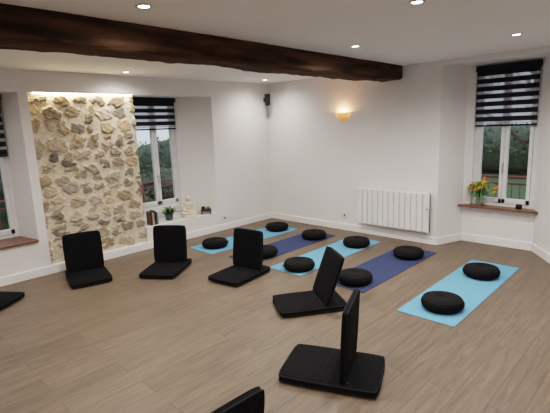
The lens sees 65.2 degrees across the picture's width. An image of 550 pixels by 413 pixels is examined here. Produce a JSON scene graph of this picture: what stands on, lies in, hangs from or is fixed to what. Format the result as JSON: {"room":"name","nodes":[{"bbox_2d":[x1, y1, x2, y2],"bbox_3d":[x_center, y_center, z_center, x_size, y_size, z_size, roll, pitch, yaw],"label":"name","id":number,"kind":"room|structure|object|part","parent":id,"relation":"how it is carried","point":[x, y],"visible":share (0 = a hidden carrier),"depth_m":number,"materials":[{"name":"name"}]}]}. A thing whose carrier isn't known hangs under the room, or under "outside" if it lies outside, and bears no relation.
{"room":"yoga studio","nodes":[
{"label":"yoga studio","id":0,"kind":"room"},
{"bbox_2d":[0,242,42,277],"bbox_3d":[-3.321,0.673,4.929,0.540,0.420,1.020,8,15,43],"label":"wall","id":1,"kind":"structure","parent":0,"point":[24,258],"depth_m":4.94,"materials":[{"name":"white paint"}]},
{"bbox_2d":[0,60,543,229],"bbox_3d":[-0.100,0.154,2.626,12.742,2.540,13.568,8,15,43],"label":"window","id":2,"kind":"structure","parent":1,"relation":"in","point":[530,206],"depth_m":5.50,"materials":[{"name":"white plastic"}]},
{"bbox_2d":[0,97,7,156],"bbox_3d":[-3.413,-0.881,4.726,0.055,0.715,0.770,8,15,43],"label":"zebra blind","id":3,"kind":"object","parent":2,"relation":"attached to","point":[3,150],"visible":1,"depth_m":5.00,"materials":[{"name":"fabric"}]},
{"bbox_2d":[132,97,175,130],"bbox_3d":[-1.794,-1.370,6.347,0.055,0.475,0.750,8,15,43],"label":"zebra blind","id":4,"kind":"object","parent":2,"relation":"attached to","point":[158,113],"visible":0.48,"depth_m":6.35,"materials":[{"name":"fabric"}]},
{"bbox_3d":[-1.801,-1.569,6.310,0.055,0.070,0.750,8,15,43],"label":"head rail","id":5,"kind":"part","parent":4,"relation":"part of","materials":[{"name":"metal"}]},
{"bbox_3d":[-0.068,0.974,2.779,12.742,0.870,13.568,8,15,43],"label":"terrace railing","id":6,"kind":"part","parent":2,"relation":"part of","materials":[{"name":"red metal"}]},
{"bbox_3d":[2.799,-0.892,5.543,0.316,1.680,0.057,8,15,43],"label":"sash","id":7,"kind":"part","parent":2,"relation":"part of","materials":[{"name":"white plastic"}]},
{"bbox_2d":[475,59,542,126],"bbox_3d":[2.849,-1.374,5.293,0.730,0.755,0.055,8,15,43],"label":"zebra blind","id":8,"kind":"object","parent":2,"relation":"attached to","point":[507,93],"visible":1,"depth_m":5.27,"materials":[{"name":"fabric"}]},
{"bbox_3d":[2.836,-1.710,5.230,0.730,0.070,0.055,8,15,43],"label":"head rail","id":9,"kind":"part","parent":8,"relation":"part of","materials":[{"name":"metal"}]},
{"bbox_3d":[3.029,-0.860,5.323,0.316,1.680,0.057,8,15,43],"label":"sash","id":10,"kind":"part","parent":2,"relation":"part of","materials":[{"name":"white plastic"}]},
{"bbox_2d":[0,92,50,266],"bbox_3d":[-2.511,-0.359,5.625,0.540,2.130,1.570,8,15,43],"label":"wall","id":11,"kind":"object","parent":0,"point":[15,110],"depth_m":4.99,"materials":[{"name":"white paint"}]},
{"bbox_2d":[51,242,146,264],"bbox_3d":[-2.306,0.650,5.714,0.155,0.100,1.300,8,15,43],"label":"plinth","id":12,"kind":"object","parent":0,"point":[142,242],"depth_m":5.79,"materials":[{"name":"white paint"}]},
{"bbox_2d":[0,68,210,97],"bbox_3d":[-2.469,-1.543,5.495,0.540,0.240,3.700,8,15,43],"label":"wall","id":13,"kind":"structure","parent":0,"point":[11,80],"depth_m":5.38,"materials":[{"name":"white paint"}]},
{"bbox_2d":[144,204,181,221],"bbox_3d":[-1.807,0.247,6.726,0.160,0.480,0.760,8,15,43],"label":"apron","id":14,"kind":"object","parent":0,"point":[161,209],"depth_m":6.66,"materials":[{"name":"white paint"}]},
{"bbox_2d":[144,213,218,241],"bbox_3d":[-1.492,0.331,6.675,0.380,0.310,1.280,8,15,43],"label":"ledge","id":15,"kind":"object","parent":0,"point":[207,220],"depth_m":6.63,"materials":[{"name":"white paint"}]},
{"bbox_2d":[174,81,271,224],"bbox_3d":[-0.648,-0.903,7.492,0.540,2.370,2.290,8,15,43],"label":"wall","id":16,"kind":"structure","parent":0,"point":[222,138],"depth_m":6.96,"materials":[{"name":"paint"}]},
{"bbox_2d":[0,218,549,412],"bbox_3d":[-0.007,1.212,2.773,8.380,0.100,8.700,8,15,43],"label":"floor","id":17,"kind":"structure","parent":0,"point":[188,342],"depth_m":3.40,"materials":[{"name":"wood"}]},
{"bbox_2d":[0,291,24,309],"bbox_3d":[-2.933,0.722,4.266,0.629,0.528,0.439,-1,11,7],"label":"chair","id":18,"kind":"object","parent":17,"relation":"on","point":[6,298],"visible":1,"depth_m":4.33,"materials":[{"name":"black fabric"}]},
{"bbox_2d":[62,230,112,288],"bbox_3d":[-2.172,0.576,4.939,0.439,0.509,0.629,-9,12,-31],"label":"chair","id":19,"kind":"object","parent":17,"relation":"on","point":[83,251],"visible":1,"depth_m":5.00,"materials":[{"name":"black fabric"}]},
{"bbox_3d":[-2.254,0.529,5.062,0.419,0.458,0.085,-9,12,-31],"label":"backrest","id":20,"kind":"part","parent":19,"relation":"part of","materials":[{"name":"black fabric"}]},
{"bbox_3d":[-2.163,0.796,4.980,0.439,0.060,0.629,-9,12,-31],"label":"seat","id":21,"kind":"part","parent":19,"relation":"part of","materials":[{"name":"black fabric"}]},
{"bbox_2d":[139,225,191,277],"bbox_3d":[-1.306,0.510,5.107,0.439,0.509,0.629,0,11,9],"label":"chair","id":22,"kind":"object","parent":17,"relation":"on","point":[169,241],"visible":1,"depth_m":5.21,"materials":[{"name":"black fabric"}]},
{"bbox_3d":[-1.297,0.731,5.149,0.439,0.060,0.629,0,11,9],"label":"seat","id":23,"kind":"part","parent":22,"relation":"part of","materials":[{"name":"black fabric"}]},
{"bbox_3d":[-1.282,0.456,5.252,0.419,0.458,0.085,0,11,9],"label":"backrest","id":24,"kind":"part","parent":22,"relation":"part of","materials":[{"name":"black fabric"}]},
{"bbox_2d":[210,386,264,412],"bbox_3d":[-0.327,1.053,1.928,0.439,0.538,0.629,-12,15,-43],"label":"chair","id":25,"kind":"object","parent":17,"relation":"on","point":[252,400],"visible":1,"depth_m":1.81,"materials":[{"name":"black fabric"}]},
{"bbox_2d":[208,228,269,286],"bbox_3d":[-0.404,0.535,4.813,0.439,0.499,0.629,5,13,36],"label":"chair","id":26,"kind":"object","parent":17,"relation":"on","point":[247,265],"visible":1,"depth_m":4.85,"materials":[{"name":"black fabric"}]},
{"bbox_3d":[-0.396,0.751,4.854,0.439,0.060,0.629,5,13,36],"label":"seat","id":27,"kind":"part","parent":26,"relation":"part of","materials":[{"name":"black fabric"}]},
{"bbox_3d":[-0.313,0.483,4.933,0.419,0.448,0.091,5,13,36],"label":"backrest","id":28,"kind":"part","parent":26,"relation":"part of","materials":[{"name":"black fabric"}]},
{"bbox_2d":[190,227,296,253],"bbox_3d":[-0.419,0.475,6.509,0.520,0.006,1.730,8,15,44],"label":"yoga mat","id":29,"kind":"object","parent":17,"relation":"on","point":[266,234],"visible":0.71,"depth_m":6.28,"materials":[{"name":"blue plastic"}]},
{"bbox_2d":[202,237,228,248],"bbox_3d":[-0.841,0.512,6.084,0.382,0.109,0.364,-4,11,-11],"label":"cushion","id":30,"kind":"object","parent":29,"relation":"on","point":[213,242],"visible":1,"depth_m":5.96,"materials":[{"name":"black fabric"}]},
{"bbox_2d":[265,222,287,231],"bbox_3d":[0.026,0.323,6.914,0.381,0.109,0.364,-3,11,-2],"label":"cushion","id":31,"kind":"object","parent":29,"relation":"on","point":[273,226],"visible":1,"depth_m":6.79,"materials":[{"name":"black fabric"}]},
{"bbox_2d":[228,234,335,260],"bbox_3d":[0.151,0.544,6.018,0.490,0.006,1.690,8,15,43],"label":"yoga mat","id":32,"kind":"object","parent":17,"relation":"on","point":[292,243],"visible":0.45,"depth_m":6.08,"materials":[{"name":"blue plastic"}]},
{"bbox_2d":[263,245,277,257],"bbox_3d":[-0.151,0.579,5.582,0.364,0.109,0.379,-9,12,-32],"label":"cushion","id":33,"kind":"object","parent":32,"relation":"on","point":[269,251],"visible":0.54,"depth_m":5.46,"materials":[{"name":"black fabric"}]},
{"bbox_2d":[302,229,326,239],"bbox_3d":[0.583,0.410,6.328,0.379,0.109,0.363,4,12,30],"label":"cushion","id":34,"kind":"object","parent":32,"relation":"on","point":[310,234],"visible":1,"depth_m":6.21,"materials":[{"name":"black fabric"}]},
{"bbox_2d":[272,246,346,316],"bbox_3d":[0.305,0.670,3.950,0.629,0.497,0.439,-4,11,-11],"label":"chair","id":35,"kind":"object","parent":17,"relation":"on","point":[323,297],"visible":0.98,"depth_m":3.89,"materials":[{"name":"black fabric"}]},
{"bbox_3d":[0.314,0.885,3.991,0.629,0.060,0.439,-4,11,-11],"label":"seat","id":36,"kind":"part","parent":35,"relation":"part of","materials":[{"name":"black fabric"}]},
{"bbox_3d":[0.489,0.632,3.983,0.192,0.450,0.419,-4,11,-11],"label":"backrest","id":37,"kind":"part","parent":35,"relation":"part of","materials":[{"name":"black fabric"}]},
{"bbox_2d":[270,239,379,275],"bbox_3d":[0.704,0.609,5.558,0.490,0.006,1.750,8,15,43],"label":"yoga mat","id":38,"kind":"object","parent":17,"relation":"on","point":[316,255],"visible":0.41,"depth_m":5.55,"materials":[{"name":"blue plastic"}]},
{"bbox_2d":[282,257,314,272],"bbox_3d":[0.271,0.671,5.000,0.380,0.109,0.362,-5,11,-14],"label":"cushion","id":39,"kind":"object","parent":38,"relation":"on","point":[293,264],"visible":1,"depth_m":4.89,"materials":[{"name":"black fabric"}]},
{"bbox_2d":[343,236,369,247],"bbox_3d":[1.110,0.478,5.858,0.362,0.109,0.380,0,11,13],"label":"cushion","id":40,"kind":"object","parent":38,"relation":"on","point":[350,241],"visible":1,"depth_m":5.73,"materials":[{"name":"black fabric"}]},
{"bbox_2d":[278,289,384,397],"bbox_3d":[0.381,0.851,2.849,0.654,0.540,0.457,2,11,21],"label":"chair","id":41,"kind":"object","parent":17,"relation":"on","point":[344,370],"visible":1,"depth_m":2.78,"materials":[{"name":"black fabric"}]},
{"bbox_3d":[0.390,1.087,2.893,0.654,0.060,0.457,2,11,21],"label":"seat","id":42,"kind":"part","parent":41,"relation":"part of","materials":[{"name":"black fabric"}]},
{"bbox_3d":[0.489,0.829,2.803,0.070,0.489,0.435,2,11,21],"label":"backrest","id":43,"kind":"part","parent":41,"relation":"part of","materials":[{"name":"black fabric"}]},
{"bbox_2d":[336,249,435,292],"bbox_3d":[1.276,0.691,4.997,0.500,0.006,1.690,8,15,43],"label":"yoga mat","id":44,"kind":"object","parent":17,"relation":"on","point":[383,267],"visible":0.56,"depth_m":4.96,"materials":[{"name":"blue plastic"}]},
{"bbox_2d":[338,268,372,286],"bbox_3d":[0.831,0.739,4.519,0.381,0.109,0.363,-1,11,9],"label":"cushion","id":45,"kind":"object","parent":44,"relation":"on","point":[355,277],"visible":0.94,"depth_m":4.41,"materials":[{"name":"black fabric"}]},
{"bbox_2d":[393,245,423,259],"bbox_3d":[1.631,0.565,5.282,0.380,0.109,0.362,-11,14,-39],"label":"cushion","id":46,"kind":"object","parent":44,"relation":"on","point":[405,252],"visible":1,"depth_m":5.17,"materials":[{"name":"black fabric"}]},
{"bbox_2d":[397,260,518,326],"bbox_3d":[1.889,0.802,4.280,0.510,0.006,1.820,8,15,43],"label":"yoga mat","id":47,"kind":"object","parent":17,"relation":"on","point":[473,292],"visible":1,"depth_m":4.16,"materials":[{"name":"blue plastic"}]},
{"bbox_2d":[421,291,464,313],"bbox_3d":[1.480,0.845,3.819,0.365,0.109,0.379,-4,11,-7],"label":"cushion","id":48,"kind":"object","parent":47,"relation":"on","point":[439,302],"visible":1,"depth_m":3.71,"materials":[{"name":"black fabric"}]},
{"bbox_2d":[462,262,500,279],"bbox_3d":[2.183,0.680,4.555,0.365,0.109,0.382,1,11,19],"label":"cushion","id":49,"kind":"object","parent":47,"relation":"on","point":[475,270],"visible":1,"depth_m":4.45,"materials":[{"name":"black fabric"}]},
{"bbox_2d":[0,0,549,83],"bbox_3d":[-0.102,-1.224,2.317,8.380,0.120,8.700,8,15,43],"label":"ceiling","id":50,"kind":"structure","parent":0,"point":[398,32],"depth_m":3.31,"materials":[{"name":"paint"}]},
{"bbox_2d":[135,4,151,8],"bbox_3d":[-0.767,-1.170,2.516,0.096,0.006,0.096,8,15,43],"label":"recessed light","id":51,"kind":"object","parent":50,"relation":"in","point":[140,6],"visible":1,"depth_m":2.51,"materials":[{"name":"metal"}]},
{"bbox_2d":[0,3,402,81],"bbox_3d":[-1.153,-1.217,2.993,0.534,0.342,7.990,8,15,43],"label":"ceiling beam","id":52,"kind":"structure","parent":50,"relation":"attached to","point":[21,27],"depth_m":3.12,"materials":[{"name":"brown wood"}]},
{"bbox_2d":[409,0,424,4],"bbox_3d":[0.877,-1.260,2.651,0.096,0.006,0.096,8,15,43],"label":"recessed light","id":53,"kind":"object","parent":50,"relation":"in","point":[414,2],"visible":1,"depth_m":2.65,"materials":[{"name":"metal"}]},
{"bbox_2d":[267,56,549,253],"bbox_3d":[2.940,-0.613,5.194,7.840,2.370,0.630,8,15,43],"label":"wall","id":54,"kind":"structure","parent":0,"point":[415,132],"depth_m":6.04,"materials":[{"name":"paint"}]},
{"bbox_2d":[263,94,269,105],"bbox_3d":[-0.143,-1.816,7.341,0.098,0.190,0.267,-4,11,-7],"label":"wall speaker","id":55,"kind":"object","parent":54,"relation":"attached to","point":[266,99],"visible":1,"depth_m":7.22,"materials":[{"name":"plastic"}]},
{"bbox_2d":[336,112,349,120],"bbox_3d":[0.996,-1.343,6.428,0.250,0.120,0.104,8,15,43],"label":"wall sconce","id":56,"kind":"object","parent":54,"relation":"attached to","point":[342,116],"visible":1,"depth_m":6.38,"materials":[{"name":"glass"}]},
{"bbox_2d":[358,187,430,232],"bbox_3d":[1.656,0.032,6.069,1.100,0.540,0.123,8,15,43],"label":"radiator","id":57,"kind":"object","parent":54,"relation":"attached to","point":[406,210],"visible":1,"depth_m":5.99,"materials":[{"name":"metal"}]},
{"bbox_2d":[272,213,549,263],"bbox_3d":[2.869,0.512,5.371,7.742,0.100,0.455,8,15,43],"label":"baseboard","id":58,"kind":"structure","parent":54,"relation":"attached to","point":[532,247],"depth_m":5.91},
{"bbox_2d":[457,203,537,213],"bbox_3d":[2.866,0.018,5.544,0.957,0.027,0.160,8,15,43],"label":"window sill","id":59,"kind":"structure","parent":54,"relation":"attached to","point":[492,207],"depth_m":5.49,"materials":[{"name":"brown wood"}]},
{"bbox_2d":[465,176,497,205],"bbox_3d":[2.652,-0.194,5.603,0.429,0.385,0.268,8,15,43],"label":"tulip vase","id":60,"kind":"object","parent":59,"relation":"on","point":[480,186],"visible":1,"depth_m":5.60,"materials":[{"name":"clear glass"}]},
{"bbox_2d":[515,204,521,208],"bbox_3d":[3.038,0.004,5.357,0.076,0.055,0.076,8,15,43],"label":"bowl","id":61,"kind":"object","parent":59,"relation":"on","point":[518,206],"visible":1,"depth_m":5.33,"materials":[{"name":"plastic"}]},
{"bbox_2d":[442,46,549,65],"bbox_3d":[2.770,-1.765,5.102,1.330,0.060,0.630,8,15,43],"label":"lintel","id":62,"kind":"object","parent":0,"point":[540,52],"depth_m":4.99,"materials":[{"name":"white paint"}]},
{"bbox_2d":[461,207,533,242],"bbox_3d":[2.949,0.251,5.686,0.870,0.490,0.200,8,15,43],"label":"apron","id":63,"kind":"object","parent":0,"point":[509,225],"depth_m":5.58,"materials":[{"name":"white paint"}]},
{"bbox_3d":[-4.747,0.033,3.345,0.540,2.370,3.300,8,15,43],"label":"wall","id":64,"kind":"structure","parent":0,"visible":0},
{"bbox_2d":[0,106,19,239],"bbox_3d":[-3.449,-0.405,4.869,0.082,1.690,0.780,8,15,43],"label":"window","id":65,"kind":"structure","parent":64,"relation":"in","point":[6,160],"depth_m":5.15,"materials":[{"name":"white plastic"}]},
{"bbox_3d":[-3.322,-0.431,4.980,0.057,1.590,0.336,8,15,43],"label":"sash","id":66,"kind":"part","parent":65,"relation":"part of","materials":[{"name":"white plastic"}]},
{"bbox_2d":[0,236,38,249],"bbox_3d":[-3.263,0.461,4.834,0.428,0.027,0.995,8,15,43],"label":"window sill","id":67,"kind":"structure","parent":64,"relation":"attached to","point":[6,243],"depth_m":4.99,"materials":[{"name":"brown wood"}]},
{"bbox_2d":[32,92,130,95],"bbox_3d":[-2.331,-1.382,5.295,0.026,0.011,1.200,8,15,43],"label":"strip light","id":68,"kind":"object","parent":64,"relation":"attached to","point":[32,92],"visible":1,"depth_m":5.22,"materials":[{"name":"white plastic"}]},
{"bbox_2d":[27,93,145,263],"bbox_3d":[-2.311,-0.389,5.485,0.049,2.025,1.290,8,15,43],"label":"wall panel","id":69,"kind":"object","parent":64,"relation":"attached to","point":[86,149],"visible":0.98,"depth_m":5.43,"materials":[{"name":"beige stone"}]},
{"bbox_2d":[0,213,271,286],"bbox_3d":[-2.814,0.789,5.074,0.014,0.100,7.992,8,15,43],"label":"baseboard","id":70,"kind":"structure","parent":64,"relation":"attached to","point":[23,276],"depth_m":5.85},
{"bbox_2d":[146,210,158,225],"bbox_3d":[-1.782,0.157,6.252,0.130,0.210,0.119,8,15,43],"label":"books","id":71,"kind":"object","parent":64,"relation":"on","point":[151,215],"visible":1,"depth_m":6.21,"materials":[{"name":"paper"}]},
{"bbox_2d":[135,127,180,209],"bbox_3d":[-1.826,-0.796,6.509,0.082,1.650,0.760,8,15,43],"label":"window","id":72,"kind":"structure","parent":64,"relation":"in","point":[174,136],"depth_m":6.62,"materials":[{"name":"white plastic"}]},
{"bbox_3d":[-1.931,-0.768,6.384,0.057,1.550,0.326,8,15,43],"label":"sash","id":73,"kind":"part","parent":72,"relation":"part of","materials":[{"name":"white plastic"}]},
{"bbox_3d":[-1.702,-0.820,6.616,0.057,1.550,0.326,8,15,43],"label":"sash","id":74,"kind":"part","parent":72,"relation":"part of","materials":[{"name":"white plastic"}]},
{"bbox_2d":[158,206,179,220],"bbox_3d":[-1.598,0.112,6.484,0.306,0.198,0.396,8,15,43],"label":"potted plant","id":75,"kind":"object","parent":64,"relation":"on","point":[168,212],"visible":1,"depth_m":6.47,"materials":[{"name":"green plant"}]},
{"bbox_3d":[-1.604,0.156,6.518,0.140,0.100,0.140,8,15,43],"label":"pot","id":76,"kind":"part","parent":75,"relation":"part of","materials":[{"name":"grey ceramic"}]},
{"bbox_2d":[181,193,196,217],"bbox_3d":[-1.347,-0.023,6.694,0.255,0.367,0.245,-9,13,-33],"label":"statue","id":77,"kind":"object","parent":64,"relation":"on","point":[187,207],"visible":1,"depth_m":6.66,"materials":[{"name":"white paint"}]},
{"bbox_2d":[201,206,210,214],"bbox_3d":[-1.102,0.061,6.869,0.160,0.120,0.090,-4,11,-7],"label":"wooden stand","id":78,"kind":"object","parent":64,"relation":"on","point":[208,208],"visible":1,"depth_m":6.83,"materials":[{"name":"brown wood"}]},
{"label":"outside","id":79,"kind":"structure","parent":0,"visible":0},
{"bbox_2d":[145,171,526,202],"bbox_3d":[0.460,-1.219,19.205,66.000,0.400,52.000,8,15,43],"label":"ground","id":80,"kind":"structure","parent":79,"point":[515,188],"depth_m":13.66,"materials":[{"name":"green plant"}]},
{"bbox_2d":[0,123,529,229],"bbox_3d":[1.944,-5.350,14.303,29.614,9.466,15.346,-4,11,-8],"label":"trees","id":81,"kind":"object","parent":80,"relation":"on","point":[519,135],"visible":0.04,"depth_m":15.77,"materials":[{"name":"green plant"}]}
]}

